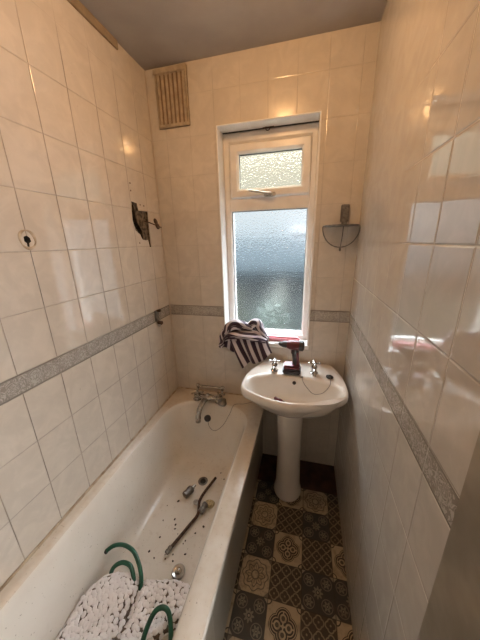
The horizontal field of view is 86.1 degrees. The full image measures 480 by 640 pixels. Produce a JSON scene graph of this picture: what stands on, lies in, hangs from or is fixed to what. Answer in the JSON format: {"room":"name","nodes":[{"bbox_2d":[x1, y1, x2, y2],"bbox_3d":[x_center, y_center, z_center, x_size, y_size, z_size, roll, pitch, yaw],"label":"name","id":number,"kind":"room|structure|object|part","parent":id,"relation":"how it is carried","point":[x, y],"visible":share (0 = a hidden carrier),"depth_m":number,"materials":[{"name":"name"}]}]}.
{"room":"bathroom","nodes":[
{"label":"bathroom","id":0,"kind":"room"},
{"bbox_2d":[0,0,177,586],"bbox_3d":[-0.767,0.029,1.102,0.140,2.525,2.070,3,17,14],"label":"wall","id":1,"kind":"structure","parent":0,"point":[86,361],"depth_m":1.04,"materials":[{"name":"tile"}]},
{"bbox_2d":[18,230,36,249],"bbox_3d":[-0.733,-0.276,0.887,0.006,0.069,0.062,3,17,14],"label":"ring","id":2,"kind":"object","parent":1,"relation":"attached to","point":[20,232],"visible":1,"depth_m":0.89,"materials":[{"name":"white plastic"}]},
{"bbox_2d":[67,0,117,49],"bbox_3d":[-0.770,-1.101,0.543,0.010,0.037,1.485,3,17,14],"label":"trim","id":3,"kind":"structure","parent":1,"relation":"attached to","point":[76,4],"depth_m":1.09,"materials":[{"name":"white wood"}]},
{"bbox_2d":[144,218,161,228],"bbox_3d":[-0.547,-0.580,1.548,0.139,0.064,0.026,-6,17,-14],"label":"pipe stub","id":4,"kind":"object","parent":1,"relation":"attached to","point":[156,224],"visible":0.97,"depth_m":1.55,"materials":[{"name":"metal"}]},
{"bbox_2d":[154,309,162,326],"bbox_3d":[-0.527,-0.012,1.681,0.040,0.119,0.042,3,17,14],"label":"wall bracket","id":5,"kind":"object","parent":1,"relation":"attached to","point":[157,311],"visible":1,"depth_m":1.68,"materials":[{"name":"grey metal"}]},
{"bbox_3d":[-0.543,-0.030,1.680,0.008,0.074,0.042,3,18,14],"label":"plate","id":6,"kind":"part","parent":5,"relation":"part of","materials":[{"name":"grey metal"}]},
{"bbox_2d":[79,0,387,70],"bbox_3d":[-0.134,-1.197,0.606,1.404,0.080,2.170,3,17,14],"label":"ceiling","id":7,"kind":"structure","parent":0,"point":[155,33],"depth_m":1.14,"materials":[{"name":"grey paint"}]},
{"bbox_2d":[145,21,380,465],"bbox_3d":[0.104,-0.196,1.768,1.204,2.525,0.220,3,17,14],"label":"wall","id":8,"kind":"structure","parent":0,"point":[332,73],"depth_m":1.49,"materials":[{"name":"tile"}]},
{"bbox_2d":[145,75,178,386],"bbox_3d":[-0.509,-0.424,1.737,0.008,1.990,0.008,3,17,14],"label":"trim","id":9,"kind":"structure","parent":8,"relation":"attached to","point":[145,75],"depth_m":1.66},
{"bbox_2d":[152,63,189,129],"bbox_3d":[-0.382,-1.245,1.439,0.200,0.277,0.022,3,17,14],"label":"air vent","id":10,"kind":"object","parent":8,"relation":"in","point":[171,83],"visible":1,"depth_m":1.44,"materials":[{"name":"white plastic"}]},
{"bbox_2d":[216,111,321,345],"bbox_3d":[0.181,-0.484,1.651,0.566,1.292,0.212,3,17,14],"label":"trim","id":11,"kind":"structure","parent":8,"relation":"attached to","point":[317,115],"depth_m":1.49,"materials":[{"name":"white plastic"}]},
{"bbox_2d":[222,121,318,339],"bbox_3d":[0.181,-0.488,1.658,0.552,1.280,0.118,3,17,14],"label":"window","id":12,"kind":"structure","parent":8,"relation":"in","point":[270,176],"depth_m":1.63,"materials":[{"name":"white plastic"}]},
{"bbox_3d":[0.132,-0.764,1.543,0.161,0.045,0.041,3,18,14],"label":"handle","id":13,"kind":"part","parent":12,"relation":"part of","materials":[{"name":"metal"}]},
{"bbox_3d":[0.191,-0.307,1.734,0.480,0.813,0.004,3,18,14],"label":"glass pane","id":14,"kind":"part","parent":12,"relation":"part of","materials":[{"name":"white"}]},
{"bbox_3d":[0.178,-0.900,1.541,0.474,0.291,0.058,3,18,14],"label":"sash","id":15,"kind":"part","parent":12,"relation":"part of","materials":[{"name":"white plastic"}]},
{"bbox_3d":[0.181,-0.903,1.551,0.380,0.197,0.004,3,18,14],"label":"glass pane","id":16,"kind":"part","parent":12,"relation":"part of","materials":[{"name":"beige"}]},
{"bbox_2d":[268,339,308,349],"bbox_3d":[0.196,0.136,1.835,0.571,0.026,0.222,3,17,14],"label":"trim","id":17,"kind":"structure","parent":8,"relation":"attached to","point":[271,343],"depth_m":1.72,"materials":[{"name":"white plastic"}]},
{"bbox_2d":[218,318,271,367],"bbox_3d":[0.039,0.147,1.763,0.379,0.339,0.172,3,17,14],"label":"towel","id":18,"kind":"object","parent":17,"relation":"on","point":[248,340],"visible":1,"depth_m":1.71,"materials":[{"name":"fabric"}]},
{"bbox_2d":[268,335,299,340],"bbox_3d":[0.290,0.127,1.754,0.227,0.034,0.040,3,17,14],"label":"case","id":19,"kind":"object","parent":17,"relation":"on","point":[271,337],"visible":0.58,"depth_m":1.74,"materials":[{"name":"pink plastic"}]},
{"bbox_2d":[322,204,360,250],"bbox_3d":[0.543,-0.492,1.371,0.198,0.241,0.127,3,17,14],"label":"shower caddy","id":20,"kind":"object","parent":8,"relation":"attached to","point":[344,215],"visible":1,"depth_m":1.39,"materials":[{"name":"grey metal"}]},
{"bbox_2d":[323,224,358,226],"bbox_3d":[0.542,-0.504,1.366,0.188,0.008,0.125,3,18,14],"label":"shelf","id":21,"kind":"object","parent":20,"relation":"attached to","point":[334,225],"depth_m":1.33,"materials":[{"name":"grey metal"}]},
{"bbox_2d":[223,453,353,639],"bbox_3d":[-0.094,1.301,1.207,1.240,0.001,1.820,3,17,14],"label":"floor","id":22,"kind":"structure","parent":0,"point":[291,581],"depth_m":1.31,"materials":[{"name":"brown tile"}]},
{"bbox_2d":[0,387,264,639],"bbox_3d":[-0.350,1.031,1.234,0.704,0.512,1.700,3,17,14],"label":"bathtub","id":23,"kind":"object","parent":22,"relation":"on","point":[127,503],"visible":0.85,"depth_m":1.26,"materials":[{"name":"ceramic"}]},
{"bbox_2d":[55,571,189,639],"bbox_3d":[-0.459,1.194,0.915,0.471,0.122,0.502,3,17,14],"label":"bath mat","id":24,"kind":"object","parent":23,"relation":"in","point":[114,607],"visible":0.88,"depth_m":1.01,"materials":[{"name":"white fabric"}]},
{"bbox_2d":[104,542,172,639],"bbox_3d":[-0.421,1.136,1.047,0.172,0.140,0.521,-15,21,-37],"label":"garden hose","id":25,"kind":"object","parent":23,"relation":"in","point":[162,607],"visible":0.94,"depth_m":1.09,"materials":[{"name":"green rubber"}]},
{"bbox_2d":[171,563,184,579],"bbox_3d":[-0.285,1.161,1.186,0.062,0.024,0.061,3,17,14],"label":"drain cover","id":26,"kind":"object","parent":23,"relation":"in","point":[178,571],"visible":0.98,"depth_m":1.18,"materials":[{"name":"metal"}]},
{"bbox_2d":[182,484,195,498],"bbox_3d":[-0.304,1.034,1.558,0.046,0.046,0.090,12,21,37],"label":"cartridge","id":27,"kind":"object","parent":23,"relation":"in","point":[190,489],"visible":1,"depth_m":1.54,"materials":[{"name":"grey metal"}]},
{"bbox_2d":[165,477,216,554],"bbox_3d":[-0.248,1.075,1.443,0.054,0.026,0.465,7,19,24],"label":"rusty pipe","id":28,"kind":"object","parent":23,"relation":"on","point":[168,550],"visible":1,"depth_m":1.38,"materials":[{"name":"metal"}]},
{"bbox_2d":[198,501,207,513],"bbox_3d":[-0.209,1.068,1.461,0.034,0.036,0.061,8,19,27],"label":"coupling","id":29,"kind":"object","parent":23,"relation":"on","point":[204,506],"visible":1,"depth_m":1.45,"materials":[{"name":"grey metal"}]},
{"bbox_2d":[198,477,207,485],"bbox_3d":[-0.238,1.034,1.648,0.062,0.008,0.062,3,18,14],"label":"outlet","id":30,"kind":"object","parent":23,"relation":"attached to","point":[202,481],"depth_m":1.64,"materials":[{"name":"black metal"}]},
{"bbox_2d":[191,383,226,423],"bbox_3d":[-0.224,0.576,1.846,0.240,0.183,0.225,-6,18,-15],"label":"mixer tap","id":31,"kind":"object","parent":23,"relation":"on","point":[198,396],"visible":1,"depth_m":1.81,"materials":[{"name":"silver metal"}]},
{"bbox_3d":[-0.309,0.525,1.858,0.071,0.019,0.072,9,20,30],"label":"cross handle","id":32,"kind":"part","parent":31,"relation":"part of","materials":[{"name":"silver metal"}]},
{"bbox_3d":[-0.266,0.623,1.784,0.041,0.131,0.134,8,19,27],"label":"spout","id":33,"kind":"part","parent":31,"relation":"part of","materials":[{"name":"silver metal"}]},
{"bbox_3d":[-0.149,0.533,1.818,0.071,0.019,0.072,9,20,30],"label":"cross handle","id":34,"kind":"part","parent":31,"relation":"part of","materials":[{"name":"silver metal"}]},
{"bbox_3d":[-0.126,0.576,1.790,0.068,0.050,0.067,3,18,14],"label":"diverter knob","id":35,"kind":"part","parent":31,"relation":"part of","materials":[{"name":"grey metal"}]},
{"bbox_2d":[205,500,214,507],"bbox_3d":[-0.176,1.065,1.490,0.058,0.022,0.041,3,17,14],"label":"sponge","id":36,"kind":"object","parent":23,"relation":"in","point":[211,503],"visible":0.88,"depth_m":1.48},
{"bbox_2d":[204,402,250,430],"bbox_3d":[-0.036,0.663,1.778,0.421,0.146,0.075,-5,17,-11],"label":"plug","id":37,"kind":"object","parent":23,"relation":"hanging from","point":[207,418],"visible":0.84,"depth_m":1.75,"materials":[{"name":"black rubber"}]},
{"bbox_3d":[-0.042,1.069,1.162,0.012,0.468,1.696,3,18,14],"label":"panel","id":38,"kind":"part","parent":23,"relation":"part of","materials":[{"name":"plastic"}]},
{"bbox_2d":[241,359,348,501],"bbox_3d":[0.320,0.738,1.607,0.581,0.824,0.500,3,17,14],"label":"basin","id":39,"kind":"object","parent":22,"relation":"on","point":[259,386],"visible":0.95,"depth_m":1.53,"materials":[{"name":"ceramic"}]},
{"bbox_2d":[269,358,280,373],"bbox_3d":[0.202,0.283,1.572,0.069,0.076,0.113,10,20,32],"label":"tap","id":40,"kind":"object","parent":39,"relation":"on","point":[274,369],"visible":1,"depth_m":1.57,"materials":[{"name":"silver metal"}]},
{"bbox_3d":[0.203,0.299,1.552,0.024,0.037,0.078,3,18,14],"label":"spout","id":41,"kind":"part","parent":40,"relation":"part of","materials":[{"name":"silver metal"}]},
{"bbox_3d":[0.213,0.250,1.581,0.057,0.018,0.057,-13,21,-34],"label":"cross handle","id":42,"kind":"part","parent":40,"relation":"part of","materials":[{"name":"silver metal"}]},
{"bbox_2d":[275,340,304,374],"bbox_3d":[0.294,0.219,1.546,0.178,0.204,0.084,3,17,14],"label":"cordless drill","id":43,"kind":"object","parent":39,"relation":"on","point":[292,368],"visible":1,"depth_m":1.52,"materials":[{"name":"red plastic"}]},
{"bbox_3d":[0.327,0.150,1.521,0.098,0.060,0.059,3,18,14],"label":"motor","id":44,"kind":"part","parent":43,"relation":"part of","materials":[{"name":"red plastic"}]},
{"bbox_3d":[0.334,0.220,1.538,0.053,0.102,0.045,3,18,14],"label":"handle","id":45,"kind":"part","parent":43,"relation":"part of","materials":[{"name":"black plastic"}]},
{"bbox_3d":[0.343,0.228,1.538,0.031,0.082,0.048,3,18,14],"label":"grip panel","id":46,"kind":"part","parent":43,"relation":"part of","materials":[{"name":"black plastic"}]},
{"bbox_3d":[0.313,0.436,1.515,0.581,0.192,0.500,3,18,14],"label":"bowl","id":47,"kind":"part","parent":39,"relation":"part of","materials":[{"name":"ceramic"}]},
{"bbox_2d":[308,360,320,376],"bbox_3d":[0.435,0.291,1.528,0.069,0.076,0.113,10,20,32],"label":"tap","id":48,"kind":"object","parent":39,"relation":"on","point":[313,371],"visible":1,"depth_m":1.53,"materials":[{"name":"silver metal"}]},
{"bbox_3d":[0.447,0.257,1.537,0.057,0.018,0.057,-13,21,-34],"label":"cross handle","id":49,"kind":"part","parent":48,"relation":"part of","materials":[{"name":"silver metal"}]},
{"bbox_2d":[300,375,332,394],"bbox_3d":[0.449,0.366,1.473,0.187,0.082,0.102,-1,17,1],"label":"plug","id":50,"kind":"object","parent":39,"relation":"on","point":[330,377],"visible":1,"depth_m":1.48,"materials":[{"name":"black rubber"}]},
{"bbox_2d":[334,0,479,639],"bbox_3d":[0.598,0.011,1.052,0.120,2.525,1.482,3,17,14],"label":"wall","id":51,"kind":"structure","parent":0,"point":[409,422],"depth_m":0.65,"materials":[{"name":"tile"}]},
{"bbox_2d":[417,431,479,639],"bbox_3d":[0.353,0.517,0.210,0.138,2.060,0.488,3,17,14],"label":"door","id":52,"kind":"structure","parent":51,"relation":"attached to","point":[452,612],"depth_m":0.39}
]}

